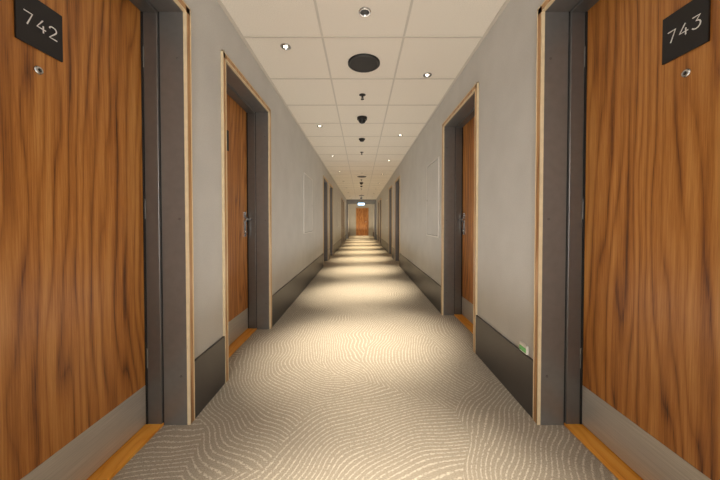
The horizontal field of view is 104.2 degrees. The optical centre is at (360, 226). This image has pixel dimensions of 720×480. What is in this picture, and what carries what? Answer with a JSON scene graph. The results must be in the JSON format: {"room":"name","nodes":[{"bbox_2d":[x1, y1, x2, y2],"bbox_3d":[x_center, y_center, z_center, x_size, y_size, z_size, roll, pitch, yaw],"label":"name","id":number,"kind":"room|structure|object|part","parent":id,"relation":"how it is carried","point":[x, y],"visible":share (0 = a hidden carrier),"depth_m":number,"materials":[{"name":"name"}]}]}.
{"room":"hotel corridor","nodes":[
{"label":"hotel corridor","id":0,"kind":"room"},
{"bbox_2d":[184,0,348,358],"bbox_3d":[-1.085,-0.322,8.996,0.400,2.400,24.400,0,1,0],"label":"wall","id":1,"kind":"structure","parent":0,"point":[292,154],"depth_m":1.76,"materials":[{"name":"paint"}]},
{"bbox_2d":[129,0,162,423],"bbox_3d":[-1.046,-0.032,0.980,0.079,2.100,0.900,0,1,0],"label":"door","id":2,"kind":"structure","parent":1,"relation":"in","point":[150,13],"depth_m":1.40,"materials":[{"name":"grey metal"}]},
{"bbox_2d":[0,0,144,479],"bbox_3d":[-1.107,-0.030,0.980,0.045,2.064,0.852,0,1,0],"label":"leaf","id":3,"kind":"object","parent":2,"relation":"attached to","point":[72,329],"visible":0.76,"depth_m":1.04,"materials":[{"name":"brown wood"}]},
{"bbox_2d":[14,0,62,61],"bbox_3d":[-1.080,-0.677,0.943,0.009,0.164,0.138,0,1,0],"label":"number sign","id":4,"kind":"object","parent":3,"relation":"attached to","point":[36,24],"visible":1,"depth_m":0.94,"materials":[{"name":"black plastic"}]},
{"bbox_2d":[34,66,43,74],"bbox_3d":[-1.082,-0.526,0.941,0.006,0.027,0.027,0,1,0],"label":"peephole","id":5,"kind":"object","parent":3,"relation":"attached to","point":[37,69],"visible":1,"depth_m":0.94,"materials":[{"name":"silver metal"}]},
{"bbox_2d":[20,385,145,479],"bbox_3d":[-1.084,0.900,0.996,0.004,0.195,0.826,0,1,0],"label":"kick plate","id":6,"kind":"object","parent":2,"relation":"attached to","point":[81,457],"visible":1,"depth_m":1.15,"materials":[{"name":"metal"}]},
{"bbox_3d":[-1.078,-0.089,1.399,0.012,1.600,0.012,0,1,0],"label":"hinges","id":7,"kind":"part","parent":2,"relation":"part of","materials":[{"name":"black metal"}]},
{"bbox_2d":[140,11,163,423],"bbox_3d":[-1.044,-0.022,0.980,0.081,2.080,0.880,0,1,0],"label":"gasket","id":8,"kind":"object","parent":2,"relation":"attached to","point":[141,13],"visible":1,"depth_m":1.40,"materials":[{"name":"black rubber"}]},
{"bbox_2d":[148,0,186,424],"bbox_3d":[-0.945,-0.032,0.980,0.120,2.100,0.900,0,1,0],"label":"reveal","id":9,"kind":"object","parent":1,"relation":"attached to","point":[170,14],"visible":0.9,"depth_m":1.41,"materials":[{"name":"grey metal"}]},
{"bbox_2d":[173,0,194,424],"bbox_3d":[-0.877,-0.042,0.979,0.016,2.120,0.940,0,1,0],"label":"door frame","id":10,"kind":"structure","parent":1,"relation":"attached to","point":[183,6],"depth_m":1.42,"materials":[{"name":"brown wood"}]},
{"bbox_2d":[226,82,256,327],"bbox_3d":[-1.046,-0.054,2.252,0.079,2.100,0.900,0,1,0],"label":"door","id":11,"kind":"structure","parent":1,"relation":"in","point":[230,91],"depth_m":2.67,"materials":[{"name":"grey metal"}]},
{"bbox_2d":[226,93,247,343],"bbox_3d":[-1.107,-0.052,2.252,0.045,2.064,0.852,0,1,0],"label":"leaf","id":12,"kind":"object","parent":11,"relation":"attached to","point":[236,116],"visible":0.31,"depth_m":2.44,"materials":[{"name":"brown wood"}]},
{"bbox_2d":[227,130,228,150],"bbox_3d":[-1.081,-0.699,2.216,0.006,0.164,0.138,0,1,0],"label":"number sign","id":13,"kind":"object","parent":12,"relation":"attached to","point":[227,130],"visible":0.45,"depth_m":2.26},
{"bbox_2d":[228,308,247,344],"bbox_3d":[-1.084,0.878,2.269,0.004,0.195,0.826,0,1,0],"label":"kick plate","id":14,"kind":"object","parent":11,"relation":"attached to","point":[237,325],"visible":0.44,"depth_m":2.45,"materials":[{"name":"metal"}]},
{"bbox_3d":[-1.052,-0.025,2.559,0.068,0.230,0.154,0,1,0],"label":"lever handle","id":15,"kind":"part","parent":11,"relation":"part of","materials":[{"name":"silver metal"}]},
{"bbox_2d":[246,112,256,327],"bbox_3d":[-1.044,-0.044,2.253,0.081,2.080,0.880,0,1,0],"label":"gasket","id":16,"kind":"object","parent":11,"relation":"attached to","point":[255,112],"visible":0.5,"depth_m":2.67,"materials":[{"name":"black rubber"}]},
{"bbox_2d":[221,50,271,382],"bbox_3d":[-0.877,-0.064,2.252,0.016,2.120,0.940,0,1,0],"label":"door frame","id":17,"kind":"structure","parent":1,"relation":"attached to","point":[225,59],"depth_m":1.81,"materials":[{"name":"brown wood"}]},
{"bbox_2d":[226,63,268,328],"bbox_3d":[-0.945,-0.054,2.252,0.120,2.100,0.900,0,1,0],"label":"reveal","id":18,"kind":"object","parent":1,"relation":"attached to","point":[262,202],"visible":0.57,"depth_m":2.68,"materials":[{"name":"grey metal"}]},
{"bbox_2d":[195,232,348,417],"bbox_3d":[-0.878,0.725,9.019,0.014,0.305,24.370,0,1,0],"label":"baseboard","id":19,"kind":"structure","parent":1,"relation":"attached to","point":[210,365],"depth_m":1.75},
{"bbox_2d":[303,172,312,233],"bbox_3d":[-0.878,-0.371,4.669,0.014,0.950,0.750,0,1,0],"label":"access panel","id":20,"kind":"object","parent":1,"relation":"attached to","point":[303,172],"visible":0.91,"depth_m":4.39,"materials":[{"name":"paint"}]},
{"bbox_2d":[323,175,327,252],"bbox_3d":[-0.877,-0.147,6.979,0.016,2.120,0.940,0,1,0],"label":"door frame","id":21,"kind":"structure","parent":1,"relation":"attached to","point":[323,175],"depth_m":6.51,"materials":[{"name":"brown wood"}]},
{"bbox_2d":[324,179,327,260],"bbox_3d":[-0.945,-0.137,6.979,0.120,2.100,0.900,0,1,0],"label":"reveal","id":22,"kind":"object","parent":1,"relation":"attached to","point":[325,181],"visible":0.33,"depth_m":7.41,"materials":[{"name":"grey paint"}]},
{"bbox_2d":[329,183,332,247],"bbox_3d":[-0.877,-0.169,8.251,0.016,2.120,0.940,0,1,0],"label":"door frame","id":23,"kind":"structure","parent":1,"relation":"attached to","point":[329,183],"depth_m":7.79,"materials":[{"name":"brown wood"}]},
{"bbox_2d":[330,186,332,254],"bbox_3d":[-0.945,-0.159,8.252,0.120,2.100,0.900,0,1,0],"label":"reveal","id":24,"kind":"object","parent":1,"relation":"attached to","point":[331,249],"visible":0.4,"depth_m":8.68,"materials":[{"name":"grey metal"}]},
{"bbox_2d":[341,198,342,237],"bbox_3d":[-0.877,-0.252,12.978,0.016,2.120,0.940,0,1,0],"label":"door frame","id":25,"kind":"structure","parent":1,"relation":"attached to","point":[341,198],"depth_m":12.51,"materials":[{"name":"brown wood"}]},
{"bbox_2d":[342,206,342,243],"bbox_3d":[-0.945,-0.241,12.978,0.120,2.100,0.900,0,1,0],"label":"reveal","id":26,"kind":"object","parent":1,"relation":"attached to","point":[342,206],"visible":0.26,"depth_m":13.41,"materials":[{"name":"grey metal"}]},
{"bbox_2d":[343,201,343,241],"bbox_3d":[-0.945,-0.264,14.251,0.120,2.100,0.900,0,1,0],"label":"reveal","id":27,"kind":"object","parent":1,"relation":"attached to","point":[343,201],"visible":0.38,"depth_m":14.68,"materials":[{"name":"grey metal"}]},
{"bbox_3d":[-0.878,-0.476,10.668,0.014,0.950,0.750,0,1,0],"label":"access panel","id":28,"kind":"object","parent":1,"relation":"attached to","visible":0},
{"bbox_2d":[337,202,338,225],"bbox_3d":[-0.879,-0.476,10.668,0.012,0.906,0.706,0,1,0],"label":"hatch","id":29,"kind":"object","parent":28,"relation":"attached to","point":[337,202],"visible":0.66,"depth_m":10.40,"materials":[{"name":"metal"}]},
{"bbox_2d":[349,204,372,235],"bbox_3d":[0.015,-0.536,21.244,2.600,2.400,0.100,0,1,0],"label":"wall","id":30,"kind":"structure","parent":0,"point":[352,207],"depth_m":21.19,"materials":[{"name":"paint"}]},
{"bbox_2d":[356,208,368,235],"bbox_3d":[0.095,-0.389,21.151,0.960,2.110,0.090,0,1,0],"label":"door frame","id":31,"kind":"structure","parent":30,"relation":"in","point":[356,208],"depth_m":21.15,"materials":[{"name":"brown wood"}]},
{"bbox_2d":[357,209,367,235],"bbox_3d":[0.095,-0.365,21.182,0.840,2.040,0.030,0,1,0],"label":"leaf","id":32,"kind":"object","parent":31,"relation":"attached to","point":[362,214],"visible":1,"depth_m":21.17,"materials":[{"name":"brown wood"}]},
{"bbox_2d":[221,0,505,198],"bbox_3d":[0.015,-1.562,8.974,2.600,0.080,24.600,0,1,0],"label":"ceiling","id":33,"kind":"structure","parent":0,"point":[441,57],"depth_m":2.37,"materials":[{"name":"tile"}]},
{"bbox_2d":[280,43,290,49],"bbox_3d":[-0.585,-1.401,2.176,0.080,0.013,0.080,0,1,0],"label":"recessed light","id":34,"kind":"object","parent":33,"relation":"in","point":[284,46],"visible":1,"depth_m":2.17,"materials":[{"name":"silver metal"}]},
{"bbox_2d":[357,116,366,123],"bbox_3d":[0.015,-1.389,3.656,0.130,0.081,0.130,0,1,0],"label":"dome camera","id":35,"kind":"object","parent":33,"relation":"attached to","point":[362,119],"visible":1,"depth_m":3.62,"materials":[{"name":"black plastic"}]},
{"bbox_2d":[217,0,509,199],"bbox_3d":[0.015,-1.519,8.975,1.800,0.007,24.400,0,1,0],"label":"grid","id":36,"kind":"object","parent":33,"relation":"attached to","point":[221,4],"visible":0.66,"depth_m":2.66,"materials":[{"name":"white metal"}]},
{"bbox_2d":[348,53,379,72],"bbox_3d":[0.025,-1.401,2.406,0.276,0.013,0.276,0,1,0],"label":"ceiling speaker","id":37,"kind":"object","parent":33,"relation":"in","point":[362,63],"depth_m":2.39},
{"bbox_2d":[359,7,370,16],"bbox_3d":[0.025,-1.394,1.816,0.080,0.013,0.080,0,1,0],"label":"recessed light","id":38,"kind":"object","parent":33,"relation":"in","point":[364,11],"visible":1,"depth_m":1.81,"materials":[{"name":"silver metal"}]},
{"bbox_2d":[423,72,431,77],"bbox_3d":[0.615,-1.408,2.596,0.080,0.013,0.080,0,1,0],"label":"recessed light","id":39,"kind":"object","parent":33,"relation":"in","point":[426,75],"visible":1,"depth_m":2.59,"materials":[{"name":"silver metal"}]},
{"bbox_2d":[111,236,617,479],"bbox_3d":[0.015,0.928,9.018,2.600,0.100,24.600,0,1,0],"label":"floor","id":40,"kind":"structure","parent":0,"point":[362,377],"depth_m":1.55,"materials":[{"name":"carpet"}]},
{"bbox_2d":[87,423,163,479],"bbox_3d":[-1.074,1.011,0.998,0.142,0.014,0.860,0,1,0],"label":"threshold","id":41,"kind":"object","parent":40,"relation":"on","point":[121,457],"visible":0.55,"depth_m":1.24,"materials":[{"name":"brown wood"}]},
{"bbox_2d":[229,328,256,356],"bbox_3d":[-1.074,0.989,2.271,0.142,0.014,0.860,0,1,0],"label":"threshold","id":42,"kind":"object","parent":40,"relation":"on","point":[247,333],"visible":0.29,"depth_m":2.41,"materials":[{"name":"brown wood"}]},
{"bbox_2d":[454,314,472,333],"bbox_3d":[1.104,0.981,2.678,0.142,0.014,0.860,0,1,0],"label":"threshold","id":43,"kind":"object","parent":40,"relation":"on","point":[460,317],"visible":0.29,"depth_m":2.87,"materials":[{"name":"brown wood"}]},
{"bbox_2d":[564,423,642,479],"bbox_3d":[1.104,1.011,0.998,0.142,0.014,0.860,0,1,0],"label":"threshold","id":44,"kind":"object","parent":40,"relation":"on","point":[610,460],"visible":0.55,"depth_m":1.24,"materials":[{"name":"brown wood"}]},
{"bbox_2d":[373,0,544,358],"bbox_3d":[1.115,-0.322,8.996,0.400,2.400,24.400,0,1,0],"label":"wall","id":45,"kind":"structure","parent":0,"point":[503,65],"depth_m":1.85,"materials":[{"name":"paint"}]},
{"bbox_2d":[346,199,375,238],"bbox_3d":[0.015,-0.463,17.064,1.800,2.400,0.140,0,1,0],"label":"trim","id":46,"kind":"structure","parent":45,"relation":"attached to","point":[348,201],"depth_m":16.98,"materials":[{"name":"grey metal"}]},
{"bbox_2d":[378,202,378,240],"bbox_3d":[0.975,-0.271,14.658,0.120,2.100,0.900,0,1,0],"label":"reveal","id":47,"kind":"object","parent":45,"relation":"attached to","point":[378,202],"visible":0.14,"depth_m":15.09,"materials":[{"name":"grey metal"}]},
{"bbox_2d":[380,200,380,242],"bbox_3d":[0.975,-0.243,13.058,0.120,2.100,0.900,0,1,0],"label":"reveal","id":48,"kind":"object","parent":45,"relation":"attached to","point":[380,200],"visible":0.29,"depth_m":13.49,"materials":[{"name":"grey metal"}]},
{"bbox_2d":[389,187,391,253],"bbox_3d":[0.975,-0.166,8.658,0.120,2.100,0.900,0,1,0],"label":"reveal","id":49,"kind":"object","parent":45,"relation":"attached to","point":[390,189],"visible":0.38,"depth_m":9.09,"materials":[{"name":"grey metal"}]},
{"bbox_2d":[395,179,398,260],"bbox_3d":[0.975,-0.138,7.019,0.120,2.100,0.900,0,1,0],"label":"reveal","id":50,"kind":"object","parent":45,"relation":"attached to","point":[397,181],"visible":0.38,"depth_m":7.45,"materials":[{"name":"grey metal"}]},
{"bbox_2d":[395,176,399,252],"bbox_3d":[0.907,-0.147,7.019,0.016,2.120,0.940,0,1,0],"label":"door frame","id":51,"kind":"structure","parent":45,"relation":"attached to","point":[399,176],"depth_m":6.55,"materials":[{"name":"brown wood"}]},
{"bbox_2d":[426,156,439,237],"bbox_3d":[0.908,-0.352,3.564,0.014,0.950,0.600,0,1,0],"label":"access panel","id":52,"kind":"object","parent":45,"relation":"attached to","point":[438,157],"visible":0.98,"depth_m":3.27,"materials":[{"name":"paint"}]},
{"bbox_2d":[427,159,437,235],"bbox_3d":[0.909,-0.352,3.564,0.012,0.906,0.556,0,1,0],"label":"hatch","id":53,"kind":"object","parent":52,"relation":"attached to","point":[432,170],"visible":1,"depth_m":3.54,"materials":[{"name":"paint"}]},
{"bbox_2d":[373,232,532,417],"bbox_3d":[0.908,0.725,9.019,0.014,0.305,24.370,0,1,0],"label":"baseboard","id":54,"kind":"structure","parent":45,"relation":"attached to","point":[512,367],"depth_m":1.85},
{"bbox_2d":[443,92,474,314],"bbox_3d":[0.975,-0.061,2.659,0.120,2.100,0.900,0,1,0],"label":"reveal","id":55,"kind":"object","parent":45,"relation":"attached to","point":[449,129],"visible":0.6,"depth_m":3.09,"materials":[{"name":"grey metal"}]},
{"bbox_2d":[441,82,478,351],"bbox_3d":[0.907,-0.071,2.659,0.016,2.120,0.940,0,1,0],"label":"door frame","id":56,"kind":"structure","parent":45,"relation":"attached to","point":[475,88],"depth_m":2.22,"materials":[{"name":"brown wood"}]},
{"bbox_2d":[455,107,474,313],"bbox_3d":[1.077,-0.061,2.659,0.079,2.100,0.900,0,1,0],"label":"door","id":57,"kind":"structure","parent":45,"relation":"in","point":[458,146],"depth_m":3.07,"materials":[{"name":"grey metal"}]},
{"bbox_2d":[454,127,462,313],"bbox_3d":[1.073,-0.051,2.659,0.081,2.080,0.880,0,1,0],"label":"gasket","id":58,"kind":"object","parent":57,"relation":"attached to","point":[455,127],"visible":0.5,"depth_m":3.08,"materials":[{"name":"black rubber"}]},
{"bbox_3d":[1.082,-0.032,2.966,0.068,0.230,0.154,0,1,0],"label":"lever handle","id":59,"kind":"part","parent":57,"relation":"part of","materials":[{"name":"silver metal"}]},
{"bbox_2d":[462,116,474,316],"bbox_3d":[1.137,-0.059,2.659,0.045,2.064,0.852,0,1,0],"label":"leaf","id":60,"kind":"object","parent":57,"relation":"attached to","point":[469,128],"visible":0.22,"depth_m":2.90,"materials":[{"name":"brown wood"}]},
{"bbox_2d":[462,297,472,323],"bbox_3d":[1.114,0.871,2.676,0.004,0.195,0.826,0,1,0],"label":"kick plate","id":61,"kind":"object","parent":60,"relation":"attached to","point":[467,307],"visible":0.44,"depth_m":2.92,"materials":[{"name":"metal"}]},
{"bbox_2d":[519,341,528,354],"bbox_3d":[0.906,0.673,1.557,0.018,0.048,0.070,0,1,0],"label":"exit sign","id":62,"kind":"object","parent":45,"relation":"attached to","point":[523,347],"visible":1,"depth_m":1.55,"materials":[{"name":"white plastic"}]},
{"bbox_2d":[532,0,554,424],"bbox_3d":[0.907,-0.042,0.979,0.016,2.120,0.940,0,1,0],"label":"door frame","id":63,"kind":"structure","parent":45,"relation":"attached to","point":[540,51],"depth_m":1.42,"materials":[{"name":"brown wood"}]},
{"bbox_2d":[540,0,579,424],"bbox_3d":[0.975,-0.032,0.980,0.120,2.100,0.900,0,1,0],"label":"reveal","id":64,"kind":"object","parent":45,"relation":"attached to","point":[557,14],"visible":0.9,"depth_m":1.41,"materials":[{"name":"grey metal"}]},
{"bbox_2d":[565,0,598,423],"bbox_3d":[1.077,-0.032,0.980,0.079,2.100,0.900,0,1,0],"label":"door frame","id":65,"kind":"structure","parent":45,"relation":"in","point":[577,13],"depth_m":1.40,"materials":[{"name":"grey metal"}]},
{"bbox_2d":[564,11,587,423],"bbox_3d":[1.073,-0.022,0.980,0.081,2.080,0.880,0,1,0],"label":"gasket","id":66,"kind":"object","parent":65,"relation":"attached to","point":[586,13],"visible":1,"depth_m":1.40,"materials":[{"name":"black rubber"}]},
{"bbox_3d":[1.108,-0.089,1.399,0.012,1.600,0.012,0,1,0],"label":"hinges","id":67,"kind":"part","parent":65,"relation":"part of","materials":[{"name":"black metal"}]},
{"bbox_2d":[582,385,710,479],"bbox_3d":[1.114,0.900,0.996,0.004,0.195,0.826,0,1,0],"label":"kick plate","id":68,"kind":"object","parent":65,"relation":"attached to","point":[644,454],"visible":1,"depth_m":1.15,"materials":[{"name":"metal"}]},
{"bbox_2d":[583,0,719,479],"bbox_3d":[1.137,-0.030,0.980,0.045,2.064,0.852,0,1,0],"label":"leaf","id":69,"kind":"object","parent":65,"relation":"attached to","point":[651,328],"visible":0.76,"depth_m":1.06,"materials":[{"name":"brown wood"}]},
{"bbox_2d":[681,69,690,77],"bbox_3d":[1.112,-0.527,0.959,0.006,0.027,0.027,0,1,0],"label":"peephole","id":70,"kind":"object","parent":69,"relation":"attached to","point":[686,72],"visible":1,"depth_m":0.96,"materials":[{"name":"silver metal"}]},
{"bbox_2d":[662,0,710,64],"bbox_3d":[1.110,-0.677,0.961,0.009,0.164,0.138,0,1,0],"label":"number sign","id":71,"kind":"object","parent":69,"relation":"attached to","point":[687,28],"visible":1,"depth_m":0.95,"materials":[{"name":"black plastic"}]},
{"bbox_3d":[0.908,-0.459,9.693,0.014,0.950,0.600,0,1,0],"label":"access panel","id":72,"kind":"object","parent":45,"relation":"attached to","visible":0},
{"bbox_2d":[386,200,387,226],"bbox_3d":[0.909,-0.459,9.694,0.012,0.906,0.556,0,1,0],"label":"hatch","id":73,"kind":"object","parent":72,"relation":"attached to","point":[387,200],"visible":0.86,"depth_m":9.54,"materials":[{"name":"paper"}]}
]}

